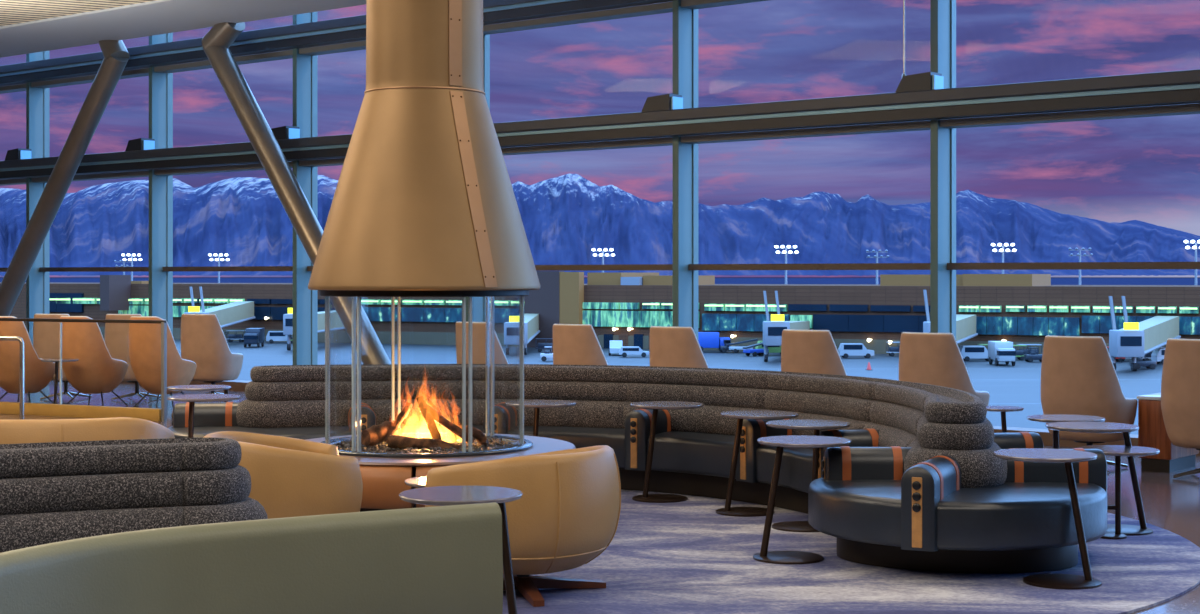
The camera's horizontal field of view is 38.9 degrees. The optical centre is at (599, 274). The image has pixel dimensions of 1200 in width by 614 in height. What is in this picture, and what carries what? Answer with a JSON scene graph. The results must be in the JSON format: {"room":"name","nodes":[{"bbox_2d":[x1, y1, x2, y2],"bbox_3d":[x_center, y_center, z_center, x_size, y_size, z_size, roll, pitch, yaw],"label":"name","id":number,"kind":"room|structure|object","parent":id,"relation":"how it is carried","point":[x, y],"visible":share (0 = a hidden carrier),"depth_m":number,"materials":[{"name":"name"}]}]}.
{"room":"airport terminal","nodes":[
{"label":"airport terminal","id":0,"kind":"room"},
{"bbox_2d":[0,0,155,25],"bbox_3d":[-1.293,-3.340,11.739,31.174,0.220,35.478,0,0,0],"label":"ceiling","id":1,"kind":"structure","parent":0,"point":[11,11],"depth_m":20.53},
{"bbox_2d":[0,0,365,57],"bbox_3d":[-1.624,-3.275,18.124,30.511,0.150,25.239,0,0,0],"label":"trim","id":2,"kind":"structure","parent":1,"relation":"attached to","point":[157,17],"depth_m":21.38,"materials":[{"name":"grey paint"}]},
{"bbox_2d":[308,0,540,296],"bbox_3d":[-1.060,-1.663,10.300,1.400,3.575,1.400,0,0,0],"label":"hood","id":3,"kind":"object","parent":1,"relation":"hanging from","point":[424,204],"visible":1,"depth_m":9.89,"materials":[{"name":"brown metal"}]},
{"bbox_2d":[0,381,1199,613],"bbox_3d":[-0.448,1.750,12.779,29.483,0.400,37.558,0,0,0],"label":"floor","id":4,"kind":"structure","parent":0,"point":[1169,503],"depth_m":12.40,"materials":[{"name":"stone"}]},
{"bbox_2d":[0,336,23,419],"bbox_3d":[-6.327,1.096,17.834,0.659,0.909,0.178,0,0,0],"label":"handrail","id":5,"kind":"object","parent":4,"relation":"on","point":[2,338],"visible":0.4,"depth_m":17.78,"materials":[{"name":"silver metal"}]},
{"bbox_2d":[0,316,54,403],"bbox_3d":[-6.796,1.014,19.937,0.657,1.084,0.892,0,0,18],"label":"lounge chair","id":6,"kind":"object","parent":4,"relation":"on","point":[38,374],"visible":0.85,"depth_m":19.63,"materials":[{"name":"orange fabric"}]},
{"bbox_2d":[41,358,78,403],"bbox_3d":[-6.131,1.248,19.300,0.420,0.580,0.420,0,0,0],"label":"side table","id":7,"kind":"object","parent":4,"relation":"on","point":[56,361],"visible":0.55,"depth_m":19.28,"materials":[{"name":"grey stone"}]},
{"bbox_2d":[33,314,91,399],"bbox_3d":[-6.703,1.012,21.240,0.707,1.070,0.733,0,0,12],"label":"lounge chair","id":8,"kind":"object","parent":4,"relation":"on","point":[45,334],"visible":0.31,"depth_m":20.94,"materials":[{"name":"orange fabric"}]},
{"bbox_2d":[0,40,129,315],"bbox_3d":[-8.096,-0.836,24.445,3.327,4.963,2.789,0,0,0],"label":"column","id":9,"kind":"structure","parent":4,"relation":"on","point":[116,55],"depth_m":23.88,"materials":[{"name":"metal"}]},
{"bbox_2d":[0,318,166,421],"bbox_3d":[-5.932,1.015,18.646,2.971,1.070,0.091,0,0,26],"label":"glass railing","id":10,"kind":"object","parent":4,"relation":"on","point":[36,409],"visible":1,"depth_m":18.38,"materials":[{"name":"grey"}]},
{"bbox_2d":[59,316,127,405],"bbox_3d":[-5.949,1.014,19.937,0.657,1.084,0.892,0,0,18],"label":"lounge chair","id":11,"kind":"object","parent":4,"relation":"on","point":[96,371],"visible":0.93,"depth_m":19.61,"materials":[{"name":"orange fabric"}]},
{"bbox_2d":[105,314,160,400],"bbox_3d":[-5.786,1.012,21.140,0.707,1.070,0.733,0,0,12],"label":"lounge chair","id":12,"kind":"object","parent":4,"relation":"on","point":[116,334],"visible":0.23,"depth_m":20.85,"materials":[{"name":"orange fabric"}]},
{"bbox_2d":[129,316,196,408],"bbox_3d":[-5.112,1.014,19.837,0.657,1.084,0.892,0,0,18],"label":"lounge chair","id":13,"kind":"object","parent":4,"relation":"on","point":[144,338],"visible":0.8,"depth_m":19.51,"materials":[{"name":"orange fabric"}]},
{"bbox_2d":[181,314,243,393],"bbox_3d":[-4.843,1.012,21.141,0.707,1.070,0.733,0,0,16],"label":"lounge chair","id":14,"kind":"object","parent":4,"relation":"on","point":[204,343],"visible":0.94,"depth_m":20.86,"materials":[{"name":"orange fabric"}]},
{"bbox_2d":[202,22,390,363],"bbox_3d":[-3.586,-0.859,20.760,3.072,4.998,2.579,0,0,0],"label":"column","id":15,"kind":"structure","parent":4,"relation":"on","point":[216,43],"depth_m":21.01,"materials":[{"name":"metal"}]},
{"bbox_2d":[455,321,508,363],"bbox_3d":[-1.124,1.012,17.618,0.707,1.070,0.733,0,0,36],"label":"lounge chair","id":16,"kind":"object","parent":4,"relation":"on","point":[478,328],"visible":0.14,"depth_m":17.29,"materials":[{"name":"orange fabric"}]},
{"bbox_2d":[553,324,607,364],"bbox_3d":[-0.100,1.012,16.785,0.707,1.070,0.733,0,0,36],"label":"lounge chair","id":17,"kind":"object","parent":4,"relation":"on","point":[573,344],"visible":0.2,"depth_m":16.46,"materials":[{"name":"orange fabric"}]},
{"bbox_2d":[121,380,1199,455],"bbox_3d":[-0.574,1.490,19.416,29.672,0.120,24.207,0,0,0],"label":"window sill","id":18,"kind":"structure","parent":4,"relation":"on","point":[236,385],"depth_m":15.63,"materials":[{"name":"brown metal"}]},
{"bbox_2d":[26,51,49,344],"bbox_3d":[-8.534,-2.310,25.822,0.287,7.480,0.322,0,0,0],"label":"mullion","id":19,"kind":"object","parent":18,"relation":"on","point":[37,99],"depth_m":25.77,"materials":[{"name":"paint"}]},
{"bbox_2d":[149,33,172,334],"bbox_3d":[-6.173,-2.310,23.902,0.286,7.480,0.322,0,0,0],"label":"mullion","id":20,"kind":"object","parent":18,"relation":"on","point":[160,84],"depth_m":23.86,"materials":[{"name":"paint"}]},
{"bbox_2d":[293,11,317,364],"bbox_3d":[-3.811,-2.310,21.982,0.287,7.480,0.322,0,0,0],"label":"mullion","id":21,"kind":"object","parent":18,"relation":"on","point":[305,67],"depth_m":21.93,"materials":[{"name":"paint"}]},
{"bbox_2d":[466,24,489,321],"bbox_3d":[-1.449,-2.310,20.061,0.286,7.480,0.322,0,0,0],"label":"mullion","id":22,"kind":"object","parent":18,"relation":"on","point":[478,303],"depth_m":20.09,"materials":[{"name":"paint"}]},
{"bbox_2d":[0,262,1199,271],"bbox_3d":[-0.574,-0.083,19.416,29.546,0.065,24.052,0,0,0],"label":"window rail","id":23,"kind":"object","parent":18,"relation":"attached to","point":[1036,265],"depth_m":17.23,"materials":[{"name":"brown metal"}]},
{"bbox_2d":[673,0,697,339],"bbox_3d":[0.912,-2.310,18.141,0.287,7.480,0.322,0,0,0],"label":"mullion","id":24,"kind":"object","parent":18,"relation":"on","point":[685,20],"depth_m":18.07,"materials":[{"name":"paint"}]},
{"bbox_2d":[930,0,955,338],"bbox_3d":[3.274,-2.310,16.220,0.286,7.480,0.322,0,0,0],"label":"mullion","id":25,"kind":"object","parent":18,"relation":"on","point":[942,12],"depth_m":16.13,"materials":[{"name":"paint"}]},
{"bbox_2d":[649,326,708,367],"bbox_3d":[0.831,1.012,16.028,0.707,1.070,0.733,0,0,36],"label":"lounge chair","id":26,"kind":"object","parent":4,"relation":"on","point":[668,346],"visible":0.22,"depth_m":15.70,"materials":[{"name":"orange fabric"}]},
{"bbox_2d":[781,329,846,375],"bbox_3d":[1.971,1.012,15.101,0.707,1.070,0.733,0,0,36],"label":"lounge chair","id":27,"kind":"object","parent":4,"relation":"on","point":[802,351],"visible":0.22,"depth_m":14.78,"materials":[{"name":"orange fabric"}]},
{"bbox_2d":[502,490,1199,613],"bbox_3d":[-1.038,1.544,9.150,8.924,0.012,9.900,0,0,0],"label":"carpet","id":28,"kind":"object","parent":4,"relation":"on","point":[685,557],"visible":0.38,"depth_m":8.62,"materials":[{"name":"carpet"}]},
{"bbox_2d":[0,417,174,443],"bbox_3d":[-3.298,1.185,10.226,1.440,0.705,1.052,0,0,-4],"label":"settee","id":29,"kind":"object","parent":28,"relation":"on","point":[117,428],"visible":0.16,"depth_m":9.78,"materials":[{"name":"beige leather"}]},
{"bbox_2d":[0,437,267,552],"bbox_3d":[-2.764,1.109,6.189,3.426,0.855,2.881,0,0,0],"label":"curved sofa","id":30,"kind":"object","parent":28,"relation":"on","point":[51,492],"visible":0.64,"depth_m":6.75,"materials":[{"name":"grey fabric"}]},
{"bbox_2d":[167,385,230,401],"bbox_3d":[-3.217,1.220,13.750,0.563,0.635,0.510,0,0,0],"label":"side table","id":31,"kind":"object","parent":28,"relation":"on","point":[225,388],"visible":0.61,"depth_m":13.65,"materials":[{"name":"grey stone"}]},
{"bbox_2d":[167,394,240,437],"bbox_3d":[-2.784,1.196,11.932,0.510,0.685,0.545,0,0,0],"label":"side table","id":32,"kind":"object","parent":28,"relation":"on","point":[191,398],"visible":0.64,"depth_m":11.90,"materials":[{"name":"grey stone"}]},
{"bbox_2d":[0,502,502,613],"bbox_3d":[-1.329,1.183,5.637,1.958,0.707,1.880,0,0,0],"label":"sofa","id":33,"kind":"object","parent":28,"relation":"on","point":[448,559],"visible":1,"depth_m":5.75,"materials":[{"name":"green leather"}]},
{"bbox_2d":[203,431,362,518],"bbox_3d":[-1.673,1.187,8.913,0.873,0.700,0.920,0,0,-18],"label":"tub chair","id":34,"kind":"object","parent":28,"relation":"on","point":[291,477],"visible":0.32,"depth_m":8.52,"materials":[{"name":"beige leather"}]},
{"bbox_2d":[404,476,425,487],"bbox_3d":[-0.798,1.310,8.980,0.470,0.455,0.470,0,0,0],"label":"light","id":35,"kind":"object","parent":28,"relation":"on","point":[417,482],"visible":0.15,"depth_m":8.91,"materials":[{"name":"white"}]},
{"bbox_2d":[306,432,575,511],"bbox_3d":[-1.060,1.278,10.300,1.900,0.519,1.894,0,0,0],"label":"hearth","id":36,"kind":"object","parent":28,"relation":"on","point":[384,475],"visible":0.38,"depth_m":9.51,"materials":[{"name":"stone"}]},
{"bbox_2d":[332,435,515,453],"bbox_3d":[-1.063,1.030,10.295,1.114,0.024,1.114,0,0,0],"label":"gravel","id":37,"kind":"object","parent":36,"relation":"on","point":[383,448],"visible":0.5,"depth_m":10.10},
{"bbox_2d":[361,420,401,445],"bbox_3d":[-1.323,0.956,10.273,0.237,0.145,0.247,0,0,0],"label":"log","id":38,"kind":"object","parent":37,"relation":"on","point":[376,434],"visible":0.83,"depth_m":10.20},
{"bbox_2d":[384,402,411,442],"bbox_3d":[-1.220,0.895,10.269,0.161,0.245,0.136,0,0,0],"label":"log","id":39,"kind":"object","parent":37,"relation":"on","point":[402,415],"visible":0.91,"depth_m":10.26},
{"bbox_2d":[417,396,441,439],"bbox_3d":[-1.030,0.873,10.250,0.163,0.283,0.142,0,0,0],"label":"log","id":40,"kind":"object","parent":37,"relation":"on","point":[431,425],"visible":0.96,"depth_m":10.22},
{"bbox_2d":[387,435,473,449],"bbox_3d":[-1.006,1.025,10.136,0.519,0.143,0.102,0,0,0],"label":"log","id":41,"kind":"object","parent":37,"relation":"on","point":[394,441],"visible":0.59,"depth_m":10.10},
{"bbox_2d":[424,397,459,440],"bbox_3d":[-0.973,0.882,10.410,0.222,0.277,0.178,0,0,0],"label":"log","id":42,"kind":"object","parent":37,"relation":"on","point":[455,437],"visible":0.48,"depth_m":10.40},
{"bbox_2d":[418,402,474,442],"bbox_3d":[-0.926,0.893,10.256,0.350,0.258,0.081,0,0,0],"label":"log","id":43,"kind":"object","parent":37,"relation":"on","point":[437,416],"visible":0.84,"depth_m":10.24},
{"bbox_2d":[466,425,486,444],"bbox_3d":[-0.753,0.966,10.275,0.138,0.124,0.070,0,0,0],"label":"log","id":44,"kind":"object","parent":37,"relation":"on","point":[477,434],"visible":0.82,"depth_m":10.25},
{"bbox_2d":[325,296,523,451],"bbox_3d":[-1.060,0.574,10.300,1.204,0.893,1.194,0,0,0],"label":"glass screen","id":45,"kind":"object","parent":36,"relation":"on","point":[489,300],"visible":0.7,"depth_m":10.27,"materials":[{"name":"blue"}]},
{"bbox_2d":[320,433,532,457],"bbox_3d":[-1.060,1.039,10.300,1.310,0.042,1.310,0,0,0],"label":"tray","id":46,"kind":"object","parent":36,"relation":"on","point":[524,449],"depth_m":9.83,"materials":[{"name":"grey metal"}]},
{"bbox_2d":[399,486,522,613],"bbox_3d":[-0.550,1.218,7.000,0.555,0.640,0.510,0,0,0],"label":"side table","id":47,"kind":"object","parent":28,"relation":"on","point":[438,495],"visible":0.94,"depth_m":6.96,"materials":[{"name":"metal"}]},
{"bbox_2d":[425,445,620,606],"bbox_3d":[-0.356,1.187,8.266,0.873,0.700,0.920,0,0,36],"label":"tub chair","id":48,"kind":"object","parent":28,"relation":"on","point":[567,513],"visible":0.68,"depth_m":7.90,"materials":[{"name":"beige leather"}]},
{"bbox_2d":[505,400,576,436],"bbox_3d":[-0.416,1.218,12.000,0.510,0.640,0.510,0,0,0],"label":"side table","id":49,"kind":"object","parent":28,"relation":"on","point":[536,404],"visible":0.51,"depth_m":11.97,"materials":[{"name":"grey stone"}]},
{"bbox_2d":[168,364,1107,572],"bbox_3d":[-0.234,1.109,10.975,6.009,0.855,5.124,0,0,0],"label":"curved sofa","id":50,"kind":"object","parent":28,"relation":"on","point":[919,483],"visible":0.72,"depth_m":11.16,"materials":[{"name":"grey fabric"}]},
{"bbox_2d":[630,401,703,502],"bbox_3d":[0.461,1.212,11.700,0.510,0.652,0.510,0,0,0],"label":"side table","id":51,"kind":"object","parent":28,"relation":"on","point":[655,405],"visible":1,"depth_m":11.65,"materials":[{"name":"grey stone"}]},
{"bbox_2d":[716,410,798,516],"bbox_3d":[1.022,1.218,11.050,0.547,0.640,0.510,0,0,0],"label":"side table","id":52,"kind":"object","parent":28,"relation":"on","point":[739,415],"visible":0.94,"depth_m":11.00,"materials":[{"name":"grey stone"}]},
{"bbox_2d":[753,435,850,564],"bbox_3d":[1.099,1.218,9.270,0.538,0.640,0.510,0,0,0],"label":"side table","id":53,"kind":"object","parent":28,"relation":"on","point":[789,441],"visible":1,"depth_m":9.22,"materials":[{"name":"metal"}]},
{"bbox_2d":[766,419,849,531],"bbox_3d":[1.264,1.218,10.330,0.510,0.640,0.510,0,0,0],"label":"side table","id":54,"kind":"object","parent":28,"relation":"on","point":[816,425],"visible":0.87,"depth_m":10.30,"materials":[{"name":"grey stone"}]},
{"bbox_2d":[993,448,1101,589],"bbox_3d":[2.243,1.218,8.560,0.514,0.640,0.510,0,0,0],"label":"side table","id":55,"kind":"object","parent":28,"relation":"on","point":[1041,455],"visible":1,"depth_m":8.50,"materials":[{"name":"metal"}]},
{"bbox_2d":[1027,414,1105,448],"bbox_3d":[2.905,1.218,10.785,0.547,0.640,0.610,0,0,0],"label":"side table","id":56,"kind":"object","parent":28,"relation":"on","point":[1047,418],"visible":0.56,"depth_m":10.71,"materials":[{"name":"grey stone"}]},
{"bbox_2d":[1045,422,1152,535],"bbox_3d":[2.992,1.218,10.150,0.649,0.640,0.540,0,0,0],"label":"side table","id":57,"kind":"object","parent":28,"relation":"on","point":[1085,427],"visible":0.78,"depth_m":10.15,"materials":[{"name":"grey stone"}]},
{"bbox_2d":[1077,445,1159,538],"bbox_3d":[3.047,1.280,10.000,0.470,0.515,0.470,0,0,0],"label":"side table","id":58,"kind":"object","parent":28,"relation":"on","point":[1117,451],"visible":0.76,"depth_m":9.98,"materials":[{"name":"grey stone"}]},
{"bbox_2d":[899,332,989,405],"bbox_3d":[2.887,1.012,14.356,0.707,1.070,0.733,0,0,36],"label":"lounge chair","id":59,"kind":"object","parent":4,"relation":"on","point":[925,358],"visible":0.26,"depth_m":14.04,"materials":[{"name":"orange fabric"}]},
{"bbox_2d":[986,406,1023,432],"bbox_3d":[3.069,1.276,13.025,0.344,0.525,0.390,0,0,0],"label":"side table","id":60,"kind":"object","parent":4,"relation":"on","point":[1003,409],"visible":0.49,"depth_m":12.99,"materials":[{"name":"grey stone"}]},
{"bbox_2d":[1041,335,1137,472],"bbox_3d":[3.880,1.012,13.549,0.707,1.070,0.733,0,0,36],"label":"lounge chair","id":61,"kind":"object","parent":4,"relation":"on","point":[1079,376],"visible":0.76,"depth_m":13.28,"materials":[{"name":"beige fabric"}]},
{"bbox_2d":[1137,393,1198,472],"bbox_3d":[4.561,1.254,13.626,0.282,0.592,0.632,0,0,39],"label":"base cabinet","id":62,"kind":"object","parent":4,"relation":"on","point":[1152,433],"visible":0.49,"depth_m":13.40,"materials":[{"name":"brown wood"}]},
{"bbox_2d":[1161,338,1199,477],"bbox_3d":[4.640,1.012,12.931,0.707,1.070,0.733,0,0,36],"label":"lounge chair","id":63,"kind":"object","parent":4,"relation":"on","point":[1180,382],"visible":1,"depth_m":12.77,"materials":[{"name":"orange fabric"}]},
{"bbox_3d":[-15.264,-2.250,12.779,0.150,7.600,37.558,0,0,0],"label":"wall","id":64,"kind":"structure","parent":0,"visible":0},
{"bbox_2d":[0,0,768,93],"bbox_3d":[-0.699,-3.005,19.262,29.792,0.330,24.355,0,0,0],"label":"beam","id":65,"kind":"structure","parent":64,"relation":"attached to","point":[310,38],"depth_m":21.63,"materials":[{"name":"grey metal"}]},
{"bbox_2d":[0,69,1199,185],"bbox_3d":[-0.699,-1.565,19.262,29.792,0.330,24.355,0,0,0],"label":"beam","id":66,"kind":"structure","parent":64,"relation":"attached to","point":[1161,92],"depth_m":17.11,"materials":[{"name":"grey metal"}]},
{"bbox_2d":[5,148,30,160],"bbox_3d":[-8.793,-1.810,25.689,0.444,0.180,0.414,0,0,0],"label":"uplight","id":67,"kind":"object","parent":66,"relation":"on","point":[19,153],"visible":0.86,"depth_m":25.56,"materials":[{"name":"black metal"}]},
{"bbox_2d":[125,138,154,150],"bbox_3d":[-6.431,-1.810,23.769,0.444,0.180,0.414,0,0,0],"label":"uplight","id":68,"kind":"object","parent":66,"relation":"on","point":[140,143],"visible":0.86,"depth_m":23.64,"materials":[{"name":"black metal"}]},
{"bbox_2d":[271,126,299,139],"bbox_3d":[-4.069,-1.810,21.848,0.444,0.180,0.414,0,0,0],"label":"uplight","id":69,"kind":"object","parent":66,"relation":"on","point":[284,132],"visible":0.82,"depth_m":21.71,"materials":[{"name":"black metal"}]},
{"bbox_2d":[641,94,682,111],"bbox_3d":[0.654,-1.810,18.007,0.444,0.180,0.414,0,0,0],"label":"uplight","id":70,"kind":"object","parent":66,"relation":"on","point":[666,101],"visible":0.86,"depth_m":17.89,"materials":[{"name":"black metal"}]},
{"bbox_2d":[896,72,943,91],"bbox_3d":[3.016,-1.810,16.087,0.444,0.180,0.414,0,0,0],"label":"uplight","id":71,"kind":"object","parent":66,"relation":"on","point":[927,80],"visible":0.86,"depth_m":15.97,"materials":[{"name":"black metal"}]},
{"label":"outside","id":72,"kind":"structure","parent":0,"visible":0},
{"bbox_2d":[104,338,1162,434],"bbox_3d":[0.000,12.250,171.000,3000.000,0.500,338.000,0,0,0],"label":"ground","id":73,"kind":"structure","parent":72,"point":[1021,382],"depth_m":227.96,"materials":[{"name":"concrete"}]},
{"bbox_2d":[184,287,255,327],"bbox_3d":[-65.042,6.960,291.994,5.850,10.079,29.851,0,0,0],"label":"bridge","id":74,"kind":"structure","parent":73,"relation":"on","point":[233,313],"depth_m":292.06,"materials":[{"name":"silver metal"}]},
{"bbox_2d":[226,330,244,341],"bbox_3d":[-65.032,10.946,303.719,3.200,2.093,1.820,0,0,0],"label":"cart","id":75,"kind":"object","parent":73,"relation":"on","point":[231,337],"visible":0.97,"depth_m":303.10,"materials":[{"name":"grey paint"}]},
{"bbox_2d":[244,328,264,346],"bbox_3d":[-57.667,10.444,283.358,2.520,3.087,5.950,0,0,0],"label":"truck","id":76,"kind":"object","parent":73,"relation":"on","point":[252,335],"visible":1,"depth_m":281.90,"materials":[{"name":"grey paint"}]},
{"bbox_2d":[266,331,286,342],"bbox_3d":[-56.198,10.946,299.486,5.000,2.091,2.220,0,0,-6],"label":"van","id":77,"kind":"object","parent":73,"relation":"on","point":[272,336],"visible":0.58,"depth_m":298.48,"materials":[{"name":"grey paint"}]},
{"bbox_2d":[283,308,344,349],"bbox_3d":[-46.480,8.594,282.928,7.171,6.813,29.934,0,0,0],"label":"bridge","id":78,"kind":"structure","parent":73,"relation":"on","point":[335,322],"depth_m":277.60,"materials":[{"name":"silver metal"}]},
{"bbox_2d":[504,314,539,354],"bbox_3d":[-12.094,9.042,267.188,4.501,5.917,29.764,0,0,0],"label":"bridge","id":79,"kind":"structure","parent":73,"relation":"on","point":[531,321],"depth_m":252.57,"materials":[{"name":"silver metal"}]},
{"bbox_2d":[536,338,552,351],"bbox_3d":[-8.416,10.946,264.935,3.200,2.093,1.820,0,0,0],"label":"cart","id":80,"kind":"object","parent":73,"relation":"on","point":[541,346],"visible":0.68,"depth_m":264.31,"materials":[{"name":"grey paint"}]},
{"bbox_2d":[540,346,552,360],"bbox_3d":[-6.837,10.995,237.209,3.000,1.991,1.920,0,0,0],"label":"tug","id":81,"kind":"object","parent":73,"relation":"on","point":[546,355],"visible":0.65,"depth_m":236.40,"materials":[{"name":"grey paint"}]},
{"bbox_2d":[0,271,1199,353],"bbox_3d":[-19.081,5.669,306.742,290.842,12.662,46.000,0,0,25],"label":"terminal","id":82,"kind":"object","parent":73,"relation":"on","point":[1015,308],"visible":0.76,"depth_m":269.72,"materials":[{"name":"silver metal"}]},
{"bbox_2d":[609,340,622,354],"bbox_3d":[2.400,10.946,255.000,2.220,2.091,5.000,0,0,0],"label":"truck","id":83,"kind":"object","parent":73,"relation":"on","point":[615,345],"visible":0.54,"depth_m":253.69,"materials":[{"name":"grey paint"}]},
{"bbox_2d":[619,346,648,356],"bbox_3d":[4.976,11.245,248.780,4.400,1.491,2.220,0,0,0],"label":"car","id":84,"kind":"object","parent":73,"relation":"on","point":[624,351],"visible":1,"depth_m":247.81,"materials":[{"name":"grey paint"}]},
{"bbox_2d":[698,332,729,351],"bbox_3d":[17.225,10.444,264.193,5.950,3.087,2.520,0,0,0],"label":"truck","id":85,"kind":"object","parent":73,"relation":"on","point":[705,339],"visible":0.57,"depth_m":263.02,"materials":[{"name":"blue paint"}]},
{"bbox_2d":[726,339,757,352],"bbox_3d":[21.846,10.903,261.538,4.800,2.176,1.920,0,0,0],"label":"loader","id":86,"kind":"object","parent":73,"relation":"on","point":[735,349],"visible":0.66,"depth_m":261.16,"materials":[{"name":"grey paint"}]},
{"bbox_2d":[743,342,768,355],"bbox_3d":[23.259,10.903,251.852,4.800,2.176,1.920,0,0,-34],"label":"loader","id":87,"kind":"object","parent":73,"relation":"on","point":[755,352],"visible":0.74,"depth_m":251.03,"materials":[{"name":"blue paint"}]},
{"bbox_2d":[755,341,780,354],"bbox_3d":[25.950,10.946,255.000,5.000,2.091,2.220,0,0,-6],"label":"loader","id":88,"kind":"object","parent":73,"relation":"on","point":[772,349],"visible":0.26,"depth_m":254.06,"materials":[{"name":"green paint"}]},
{"bbox_2d":[763,291,809,361],"bbox_3d":[27.537,7.098,247.236,9.988,9.804,30.110,0,0,0],"label":"bridge","id":89,"kind":"structure","parent":73,"relation":"on","point":[772,330],"depth_m":232.40,"materials":[{"name":"silver metal"}]},
{"bbox_2d":[774,245,798,283],"bbox_3d":[35.866,3.135,327.164,4.700,17.729,1.080,0,0,0],"label":"mast","id":90,"kind":"object","parent":73,"relation":"on","point":[775,246],"visible":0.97,"depth_m":327.17,"materials":[{"name":"silver metal"}]},
{"bbox_2d":[838,343,873,357],"bbox_3d":[37.012,10.946,245.783,5.000,2.091,2.220,0,0,0],"label":"van","id":91,"kind":"object","parent":73,"relation":"on","point":[845,350],"visible":0.98,"depth_m":244.86,"materials":[{"name":"grey paint"}]},
{"bbox_2d":[866,250,888,283],"bbox_3d":[52.379,3.615,321.034,4.400,16.770,0.938,0,0,0],"label":"mast","id":92,"kind":"object","parent":73,"relation":"on","point":[876,255],"visible":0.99,"depth_m":321.00,"materials":[{"name":"silver metal"}]},
{"bbox_2d":[886,342,899,355],"bbox_3d":[44.045,10.946,251.263,3.200,2.093,1.820,0,0,0],"label":"cart","id":93,"kind":"object","parent":73,"relation":"on","point":[891,350],"visible":0.54,"depth_m":250.67,"materials":[{"name":"grey paint"}]},
{"bbox_2d":[923,290,977,343],"bbox_3d":[49.195,6.976,236.304,12.971,10.048,30.283,0,0,0],"label":"bridge","id":94,"kind":"structure","parent":73,"relation":"on","point":[965,324],"depth_m":235.48,"materials":[{"name":"silver metal"}]},
{"bbox_2d":[959,346,988,360],"bbox_3d":[52.605,10.946,237.209,5.000,2.091,2.220,0,0,0],"label":"van","id":95,"kind":"object","parent":73,"relation":"on","point":[967,352],"visible":0.71,"depth_m":236.29,"materials":[{"name":"grey paint"}]},
{"bbox_2d":[988,341,1015,365],"bbox_3d":[53.600,10.444,226.692,2.520,3.087,5.950,0,0,0],"label":"truck","id":96,"kind":"object","parent":73,"relation":"on","point":[999,351],"visible":1,"depth_m":225.08,"materials":[{"name":"grey paint"}]},
{"bbox_2d":[991,243,1015,273],"bbox_3d":[74.257,3.065,312.841,4.700,17.870,1.080,0,0,0],"label":"mast","id":97,"kind":"object","parent":73,"relation":"on","point":[992,244],"visible":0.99,"depth_m":312.50,"materials":[{"name":"silver metal"}]},
{"bbox_2d":[1013,345,1026,359],"bbox_3d":[58.447,10.946,240.000,3.200,2.093,1.820,0,0,0],"label":"cart","id":98,"kind":"object","parent":73,"relation":"on","point":[1019,353],"visible":0.43,"depth_m":239.42,"materials":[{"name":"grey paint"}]},
{"bbox_2d":[1024,347,1041,361],"bbox_3d":[60.138,10.995,234.483,3.000,1.991,1.920,0,0,0],"label":"tug","id":99,"kind":"object","parent":73,"relation":"on","point":[1030,356],"visible":0.72,"depth_m":233.71,"materials":[{"name":"grey paint"}]},
{"bbox_2d":[1069,248,1092,284],"bbox_3d":[87.103,3.521,308.194,4.400,16.959,0.938,0,0,0],"label":"mast","id":100,"kind":"object","parent":73,"relation":"on","point":[1079,253],"visible":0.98,"depth_m":308.10,"materials":[{"name":"silver metal"}]},
{"bbox_2d":[1130,357,1156,368],"bbox_3d":[69.319,10.995,217.021,3.000,1.991,1.920,0,0,0],"label":"tug","id":101,"kind":"object","parent":73,"relation":"on","point":[1149,364],"visible":0.63,"depth_m":216.19,"materials":[{"name":"grey paint"}]},
{"bbox_2d":[1109,296,1180,370],"bbox_3d":[72.463,7.323,224.194,17.672,9.355,30.521,0,0,0],"label":"bridge","id":102,"kind":"structure","parent":73,"relation":"on","point":[1134,340],"depth_m":212.63,"materials":[{"name":"silver metal"}]},
{"bbox_2d":[1151,348,1164,363],"bbox_3d":[77.124,10.946,229.213,5.000,2.091,2.220,0,0,-6],"label":"van","id":103,"kind":"object","parent":73,"relation":"on","point":[1157,355],"visible":0.26,"depth_m":228.12,"materials":[{"name":"grey paint"}]},
{"bbox_2d":[1184,240,1199,284],"bbox_3d":[105.763,2.897,301.341,4.700,18.206,1.080,0,0,0],"label":"mast","id":104,"kind":"object","parent":73,"relation":"on","point":[1185,241],"visible":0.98,"depth_m":301.33,"materials":[{"name":"silver metal"}]},
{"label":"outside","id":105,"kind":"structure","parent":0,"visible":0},
{"bbox_2d":[0,277,1199,284],"bbox_3d":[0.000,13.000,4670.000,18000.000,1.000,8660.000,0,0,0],"label":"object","id":106,"kind":"structure","parent":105,"point":[718,280],"depth_m":3864.09,"materials":[{"name":"grey"}]},
{"bbox_2d":[121,254,141,280],"bbox_3d":[-105.240,3.598,382.274,4.700,16.805,1.080,0,0,0],"label":"mast","id":107,"kind":"object","parent":106,"relation":"on","point":[131,259],"visible":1,"depth_m":382.04,"materials":[{"name":"silver metal"}]},
{"bbox_2d":[208,254,229,282],"bbox_3d":[-83.736,3.646,373.658,4.700,16.708,1.081,0,0,0],"label":"mast","id":108,"kind":"object","parent":106,"relation":"on","point":[218,258],"visible":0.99,"depth_m":373.46,"materials":[{"name":"silver metal"}]},
{"bbox_3d":[-0.811,-6.125,19.125,30.272,0.150,24.944,0,0,0],"label":"ceiling","id":109,"kind":"structure","parent":0,"visible":0},
{"bbox_2d":[902,0,905,76],"bbox_3d":[2.881,-3.880,16.104,0.052,4.300,0.052,0,0,0],"label":"cable","id":110,"kind":"object","parent":109,"relation":"hanging from","point":[903,74],"visible":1,"depth_m":16.09,"materials":[{"name":"silver metal"}]},
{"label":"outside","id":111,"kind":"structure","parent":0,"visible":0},
{"bbox_2d":[0,174,1199,275],"bbox_3d":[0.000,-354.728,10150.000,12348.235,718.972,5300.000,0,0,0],"label":"mountains","id":112,"kind":"structure","parent":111,"point":[565,217],"depth_m":8883.94,"materials":[{"name":"stone"}]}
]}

